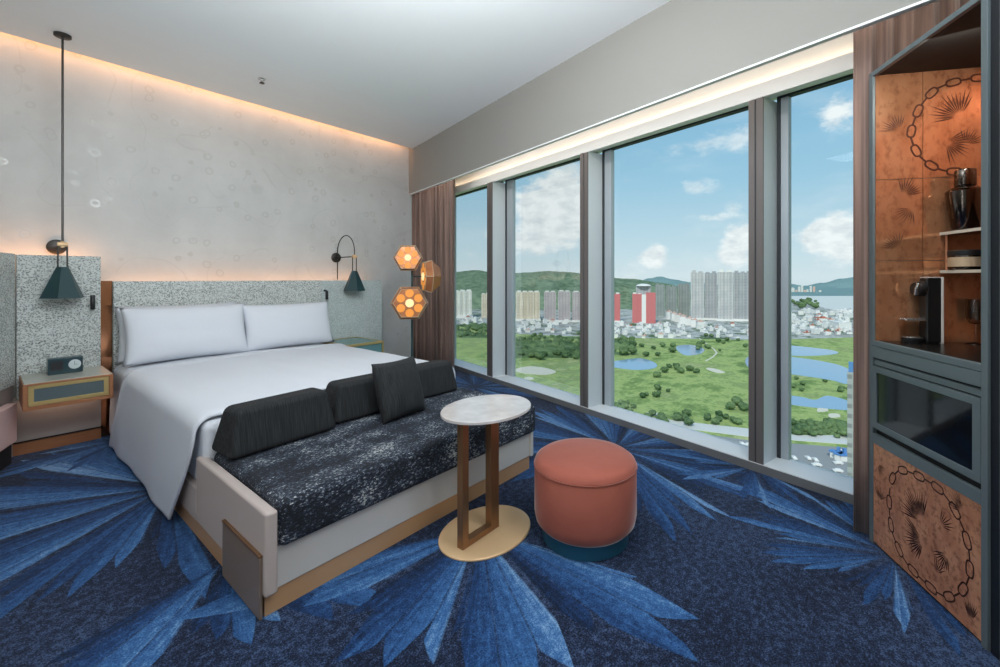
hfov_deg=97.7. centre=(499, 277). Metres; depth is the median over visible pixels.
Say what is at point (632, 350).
tree
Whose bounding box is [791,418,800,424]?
tree
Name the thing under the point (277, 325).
pillow
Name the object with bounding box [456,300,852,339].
city
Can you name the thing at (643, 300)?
tower
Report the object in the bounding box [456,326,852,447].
ground
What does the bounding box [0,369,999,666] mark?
floor
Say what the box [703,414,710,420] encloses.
tree
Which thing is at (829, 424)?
tree
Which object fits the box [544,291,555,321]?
apartment tower
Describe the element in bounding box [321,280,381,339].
wall panel
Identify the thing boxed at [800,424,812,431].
tree
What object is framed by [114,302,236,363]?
pillow
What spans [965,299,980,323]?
bowl
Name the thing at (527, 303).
apartment tower
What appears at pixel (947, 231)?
shelf
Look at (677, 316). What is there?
building
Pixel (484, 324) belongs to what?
woodland
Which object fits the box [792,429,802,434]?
tree
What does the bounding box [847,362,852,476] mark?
office tower
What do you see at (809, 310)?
building
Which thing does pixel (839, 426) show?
tree
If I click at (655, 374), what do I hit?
tree
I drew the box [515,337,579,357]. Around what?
woodland
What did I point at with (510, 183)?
window
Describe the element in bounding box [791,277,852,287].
hill
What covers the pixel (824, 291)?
sea
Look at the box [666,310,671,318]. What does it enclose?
building
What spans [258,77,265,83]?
sprinkler
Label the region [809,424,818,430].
tree
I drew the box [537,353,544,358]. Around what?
tree
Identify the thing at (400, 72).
ceiling
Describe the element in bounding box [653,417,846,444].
highway
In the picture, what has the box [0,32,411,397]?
wall
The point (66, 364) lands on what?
alarm clock
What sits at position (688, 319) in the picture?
building
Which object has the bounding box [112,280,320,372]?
headboard
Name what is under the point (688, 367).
tree
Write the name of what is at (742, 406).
tree
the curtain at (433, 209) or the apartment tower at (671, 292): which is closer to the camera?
the curtain at (433, 209)
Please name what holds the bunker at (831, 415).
on the ground at (702, 392)
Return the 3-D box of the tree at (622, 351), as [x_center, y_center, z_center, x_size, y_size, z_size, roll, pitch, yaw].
[145.511,87.077,514.519,11.396,8.546,10.389,0,0,15]
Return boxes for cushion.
[214,387,534,544]
[371,356,424,424]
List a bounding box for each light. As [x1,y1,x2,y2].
[90,295,94,309]
[324,290,327,299]
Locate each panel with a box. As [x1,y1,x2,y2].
[0,252,14,456]
[13,254,100,455]
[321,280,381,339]
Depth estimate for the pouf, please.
2.09 m
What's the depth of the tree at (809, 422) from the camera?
264.56 m
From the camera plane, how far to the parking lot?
226.96 m
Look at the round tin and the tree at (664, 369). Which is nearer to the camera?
the round tin
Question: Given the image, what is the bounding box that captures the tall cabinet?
[869,0,990,651]
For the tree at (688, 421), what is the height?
5.303 m
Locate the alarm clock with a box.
[46,355,82,375]
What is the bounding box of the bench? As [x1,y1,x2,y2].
[0,403,16,470]
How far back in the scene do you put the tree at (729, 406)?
300.89 m
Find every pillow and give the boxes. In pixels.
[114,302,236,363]
[119,303,247,366]
[244,301,333,351]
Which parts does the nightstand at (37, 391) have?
glass, drawer, glass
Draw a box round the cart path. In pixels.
[699,338,716,360]
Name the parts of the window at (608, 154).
frame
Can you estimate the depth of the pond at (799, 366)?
435.13 m
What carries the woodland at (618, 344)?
on the ground at (702, 392)
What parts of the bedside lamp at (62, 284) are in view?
wall plate, lamp shade, stem, drop rod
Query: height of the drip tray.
0.028 m
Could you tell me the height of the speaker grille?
0.070 m
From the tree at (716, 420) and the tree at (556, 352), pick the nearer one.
the tree at (716, 420)
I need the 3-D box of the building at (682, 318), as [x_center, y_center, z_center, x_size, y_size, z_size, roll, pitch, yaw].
[368.612,82.450,877.361,11.800,17.800,16.800,0,0,32]
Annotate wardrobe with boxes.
[991,0,999,659]
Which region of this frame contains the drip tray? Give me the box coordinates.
[901,336,923,342]
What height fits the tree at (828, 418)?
5.017 m
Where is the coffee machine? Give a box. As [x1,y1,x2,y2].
[898,277,943,343]
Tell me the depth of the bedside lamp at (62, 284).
3.40 m
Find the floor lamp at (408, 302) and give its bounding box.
[390,245,440,355]
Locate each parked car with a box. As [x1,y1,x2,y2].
[811,462,822,466]
[832,460,843,464]
[832,468,843,472]
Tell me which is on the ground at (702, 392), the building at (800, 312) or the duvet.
the building at (800, 312)
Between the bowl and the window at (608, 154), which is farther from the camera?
the window at (608, 154)
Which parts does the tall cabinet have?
door glass, rail, fridge door, drawer, grip rail, copper door, shelf post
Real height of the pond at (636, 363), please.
0.250 m
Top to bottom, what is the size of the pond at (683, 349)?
0.250 m
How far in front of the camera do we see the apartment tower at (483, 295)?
998.46 m
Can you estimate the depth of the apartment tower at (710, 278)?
949.95 m
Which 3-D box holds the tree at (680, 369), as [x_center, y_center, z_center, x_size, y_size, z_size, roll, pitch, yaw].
[173.041,88.379,419.276,7.902,5.942,8.381,0,0,29]
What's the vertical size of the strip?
1.325 m
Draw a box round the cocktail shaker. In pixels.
[944,168,980,230]
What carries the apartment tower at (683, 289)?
on the ground at (702, 392)
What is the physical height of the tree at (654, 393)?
4.733 m
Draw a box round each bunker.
[515,366,555,374]
[706,368,724,372]
[817,408,827,411]
[828,413,839,417]
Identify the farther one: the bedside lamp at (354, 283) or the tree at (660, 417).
the tree at (660, 417)
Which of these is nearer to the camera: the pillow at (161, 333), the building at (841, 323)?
the pillow at (161, 333)
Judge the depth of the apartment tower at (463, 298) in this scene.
998.70 m
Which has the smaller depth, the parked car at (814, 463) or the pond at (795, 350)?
the parked car at (814, 463)
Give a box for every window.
[454,32,852,504]
[455,181,503,358]
[505,158,579,376]
[602,106,747,405]
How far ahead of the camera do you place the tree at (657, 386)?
354.84 m
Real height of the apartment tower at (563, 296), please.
65.869 m
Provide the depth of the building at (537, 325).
800.13 m
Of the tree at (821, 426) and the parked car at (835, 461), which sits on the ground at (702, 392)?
the tree at (821, 426)
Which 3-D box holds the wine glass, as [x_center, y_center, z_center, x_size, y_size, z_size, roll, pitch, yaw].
[2.271,0.208,2.089,0.068,0.215,0.068,0,0,40]
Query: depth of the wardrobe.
1.56 m
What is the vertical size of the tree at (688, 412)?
4.932 m
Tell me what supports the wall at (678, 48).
attached to the wall at (165, 179)
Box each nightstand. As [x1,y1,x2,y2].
[19,366,112,411]
[322,337,383,352]
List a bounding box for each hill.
[456,270,704,308]
[644,276,797,290]
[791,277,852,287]
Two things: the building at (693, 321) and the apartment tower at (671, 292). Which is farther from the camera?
the apartment tower at (671, 292)
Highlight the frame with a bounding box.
[175,390,532,620]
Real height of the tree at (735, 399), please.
6.068 m
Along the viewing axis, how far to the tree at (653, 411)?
287.81 m
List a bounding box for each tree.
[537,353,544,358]
[553,349,561,354]
[619,348,628,353]
[628,348,636,352]
[648,409,655,415]
[652,391,659,396]
[653,371,660,376]
[654,384,661,389]
[655,414,665,419]
[660,366,668,372]
[672,414,681,419]
[676,367,684,372]
[681,413,688,420]
[682,409,691,414]
[683,417,693,425]
[686,365,693,370]
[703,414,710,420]
[710,417,719,424]
[715,410,722,415]
[725,403,735,408]
[731,396,742,404]
[732,418,742,424]
[739,403,747,411]
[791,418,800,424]
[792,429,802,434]
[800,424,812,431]
[805,420,815,425]
[808,430,817,435]
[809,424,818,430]
[817,423,827,428]
[819,421,833,427]
[822,429,830,433]
[823,417,835,422]
[837,424,846,429]
[837,429,846,436]
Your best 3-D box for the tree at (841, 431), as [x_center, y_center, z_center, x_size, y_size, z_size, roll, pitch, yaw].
[197.335,89.027,251.208,5.549,4.645,6.248,0,0,-2]
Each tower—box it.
[456,289,472,317]
[481,293,486,317]
[515,291,540,320]
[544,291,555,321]
[558,290,570,321]
[571,291,579,321]
[614,293,620,321]
[632,284,655,322]
[655,284,664,316]
[666,285,676,312]
[678,283,689,316]
[691,270,704,319]
[704,271,716,319]
[717,270,733,320]
[733,271,747,320]
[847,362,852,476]
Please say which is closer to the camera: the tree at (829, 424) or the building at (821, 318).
the tree at (829, 424)
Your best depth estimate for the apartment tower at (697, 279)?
950.18 m
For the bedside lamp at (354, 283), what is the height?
0.695 m
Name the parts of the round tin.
lid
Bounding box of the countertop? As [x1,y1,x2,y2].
[873,340,980,370]
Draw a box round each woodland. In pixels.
[456,322,486,337]
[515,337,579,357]
[614,339,633,354]
[791,419,846,435]
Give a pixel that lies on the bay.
(829, 302)
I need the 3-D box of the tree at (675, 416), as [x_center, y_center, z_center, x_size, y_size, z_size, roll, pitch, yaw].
[112.857,88.942,278.604,5.753,4.816,6.477,0,0,-5]
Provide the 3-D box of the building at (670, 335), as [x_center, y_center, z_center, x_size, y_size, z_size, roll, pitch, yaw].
[260.053,86.447,666.769,8.674,9.806,5.380,0,0,2]
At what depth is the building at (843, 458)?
216.99 m
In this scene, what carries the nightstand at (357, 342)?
attached to the wall panel at (350, 313)
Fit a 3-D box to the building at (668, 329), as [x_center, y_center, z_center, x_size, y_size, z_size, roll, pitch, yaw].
[281.746,86.186,733.895,9.183,10.327,11.745,0,0,32]
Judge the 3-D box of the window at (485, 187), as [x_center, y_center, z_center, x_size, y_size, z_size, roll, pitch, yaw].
[-0.386,-0.031,6.504,0.060,2.638,1.419,0,0,-36]
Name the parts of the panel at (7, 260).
panel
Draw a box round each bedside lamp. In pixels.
[39,31,83,298]
[331,235,364,290]
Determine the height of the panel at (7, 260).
1.535 m
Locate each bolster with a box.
[212,387,334,458]
[325,373,379,423]
[417,360,456,397]
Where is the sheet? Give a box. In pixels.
[109,343,323,433]
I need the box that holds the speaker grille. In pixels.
[50,361,62,371]
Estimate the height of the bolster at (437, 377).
0.235 m
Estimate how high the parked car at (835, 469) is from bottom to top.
1.500 m
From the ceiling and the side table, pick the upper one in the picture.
the ceiling
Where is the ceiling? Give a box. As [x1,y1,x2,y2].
[0,0,670,148]
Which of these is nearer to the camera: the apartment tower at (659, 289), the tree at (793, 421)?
the tree at (793, 421)
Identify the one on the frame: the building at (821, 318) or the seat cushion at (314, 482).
the seat cushion at (314, 482)
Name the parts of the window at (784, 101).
frame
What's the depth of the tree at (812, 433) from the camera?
249.90 m
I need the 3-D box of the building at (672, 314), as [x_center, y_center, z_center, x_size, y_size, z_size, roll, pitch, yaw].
[372.278,81.650,939.292,11.800,19.400,16.800,0,0,7]
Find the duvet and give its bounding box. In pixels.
[109,344,455,519]
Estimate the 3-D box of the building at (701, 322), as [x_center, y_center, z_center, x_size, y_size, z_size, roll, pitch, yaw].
[363.938,83.650,798.399,11.800,15.400,16.800,0,0,5]
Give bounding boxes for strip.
[101,281,111,436]
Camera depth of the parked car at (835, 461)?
213.62 m
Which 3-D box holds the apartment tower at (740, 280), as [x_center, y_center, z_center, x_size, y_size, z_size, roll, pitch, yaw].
[518.923,37.812,934.168,38.909,107.077,22.107,0,0,29]
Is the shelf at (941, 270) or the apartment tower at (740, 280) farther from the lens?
the apartment tower at (740, 280)
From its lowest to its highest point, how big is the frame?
0.598 m
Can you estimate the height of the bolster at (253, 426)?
0.235 m
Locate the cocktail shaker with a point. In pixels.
(963, 201)
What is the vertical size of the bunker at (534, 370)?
0.200 m
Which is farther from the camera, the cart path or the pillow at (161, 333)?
the cart path
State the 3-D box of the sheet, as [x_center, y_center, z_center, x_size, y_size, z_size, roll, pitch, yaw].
[-2.350,1.003,4.080,0.950,0.594,1.862,0,0,40]
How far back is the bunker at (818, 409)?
301.74 m
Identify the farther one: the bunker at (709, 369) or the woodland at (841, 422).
the bunker at (709, 369)
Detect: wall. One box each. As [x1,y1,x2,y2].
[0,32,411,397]
[409,0,938,194]
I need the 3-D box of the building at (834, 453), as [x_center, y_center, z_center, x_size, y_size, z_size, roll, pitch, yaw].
[169.578,88.250,220.552,4.800,6.200,5.800,0,0,-30]
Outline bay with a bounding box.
[791,296,852,310]
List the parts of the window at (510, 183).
frame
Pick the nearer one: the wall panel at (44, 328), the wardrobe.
the wardrobe
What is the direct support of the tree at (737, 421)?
on the ground at (702, 392)
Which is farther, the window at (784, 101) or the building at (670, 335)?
the building at (670, 335)
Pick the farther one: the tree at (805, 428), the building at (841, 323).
the building at (841, 323)
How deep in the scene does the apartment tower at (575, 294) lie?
909.10 m
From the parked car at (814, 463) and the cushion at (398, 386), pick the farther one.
the parked car at (814, 463)
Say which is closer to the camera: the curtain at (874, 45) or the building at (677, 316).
the curtain at (874, 45)
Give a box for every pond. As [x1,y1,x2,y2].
[614,358,656,369]
[676,345,703,354]
[745,357,848,383]
[791,345,837,355]
[791,396,846,409]
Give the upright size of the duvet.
0.654 m
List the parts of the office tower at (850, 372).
roof crown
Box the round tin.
[947,249,980,269]
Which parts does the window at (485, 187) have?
frame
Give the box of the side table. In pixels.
[438,394,530,561]
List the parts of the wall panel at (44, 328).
panel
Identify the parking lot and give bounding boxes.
[713,435,846,474]
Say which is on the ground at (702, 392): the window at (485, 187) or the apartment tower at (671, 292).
the apartment tower at (671, 292)
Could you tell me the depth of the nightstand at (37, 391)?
3.22 m
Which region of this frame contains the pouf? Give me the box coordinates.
[534,438,637,561]
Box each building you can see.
[535,322,540,327]
[664,326,670,332]
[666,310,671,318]
[667,331,673,337]
[670,312,676,320]
[675,313,683,321]
[680,315,686,323]
[685,316,691,324]
[691,318,697,326]
[696,320,703,327]
[798,309,803,314]
[804,308,812,313]
[806,316,812,320]
[811,328,819,333]
[813,316,829,320]
[822,322,829,327]
[829,447,842,460]
[830,320,851,330]
[838,448,846,461]
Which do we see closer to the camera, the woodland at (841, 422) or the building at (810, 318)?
the woodland at (841, 422)
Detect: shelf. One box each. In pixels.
[940,227,980,234]
[940,269,980,272]
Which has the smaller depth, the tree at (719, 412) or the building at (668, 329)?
the tree at (719, 412)
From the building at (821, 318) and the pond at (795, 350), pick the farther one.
the building at (821, 318)
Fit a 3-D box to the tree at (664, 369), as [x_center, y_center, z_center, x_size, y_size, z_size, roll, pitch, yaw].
[158.955,88.297,421.321,8.614,6.107,8.121,0,0,4]
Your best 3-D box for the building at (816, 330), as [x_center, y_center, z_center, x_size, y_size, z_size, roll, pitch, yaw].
[515.956,86.279,715.835,8.281,10.142,11.856,0,0,-23]
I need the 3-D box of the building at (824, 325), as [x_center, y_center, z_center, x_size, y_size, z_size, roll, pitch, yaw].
[598.255,85.865,803.044,8.088,10.970,13.335,0,0,-25]
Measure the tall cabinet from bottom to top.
2.410 m
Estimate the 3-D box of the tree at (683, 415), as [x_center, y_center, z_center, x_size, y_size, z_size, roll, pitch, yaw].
[117.788,89.118,279.411,6.298,4.465,5.937,0,0,-27]
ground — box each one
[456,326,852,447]
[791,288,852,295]
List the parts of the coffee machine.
lever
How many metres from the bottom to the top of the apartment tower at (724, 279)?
109.343 m
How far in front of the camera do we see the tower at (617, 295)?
906.22 m
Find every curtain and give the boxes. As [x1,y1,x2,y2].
[412,179,454,367]
[853,0,969,534]
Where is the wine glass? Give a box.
[965,299,980,344]
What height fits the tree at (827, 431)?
3.031 m
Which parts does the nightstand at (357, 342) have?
glass, drawer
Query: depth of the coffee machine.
2.11 m
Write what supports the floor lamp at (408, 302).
on the floor
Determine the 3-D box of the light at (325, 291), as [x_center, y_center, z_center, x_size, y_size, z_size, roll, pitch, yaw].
[-2.062,0.197,5.184,0.032,0.117,0.080,0,0,-44]
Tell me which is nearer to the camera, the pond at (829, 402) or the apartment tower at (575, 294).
the pond at (829, 402)
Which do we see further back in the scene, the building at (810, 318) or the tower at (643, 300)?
the building at (810, 318)
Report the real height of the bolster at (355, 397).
0.235 m

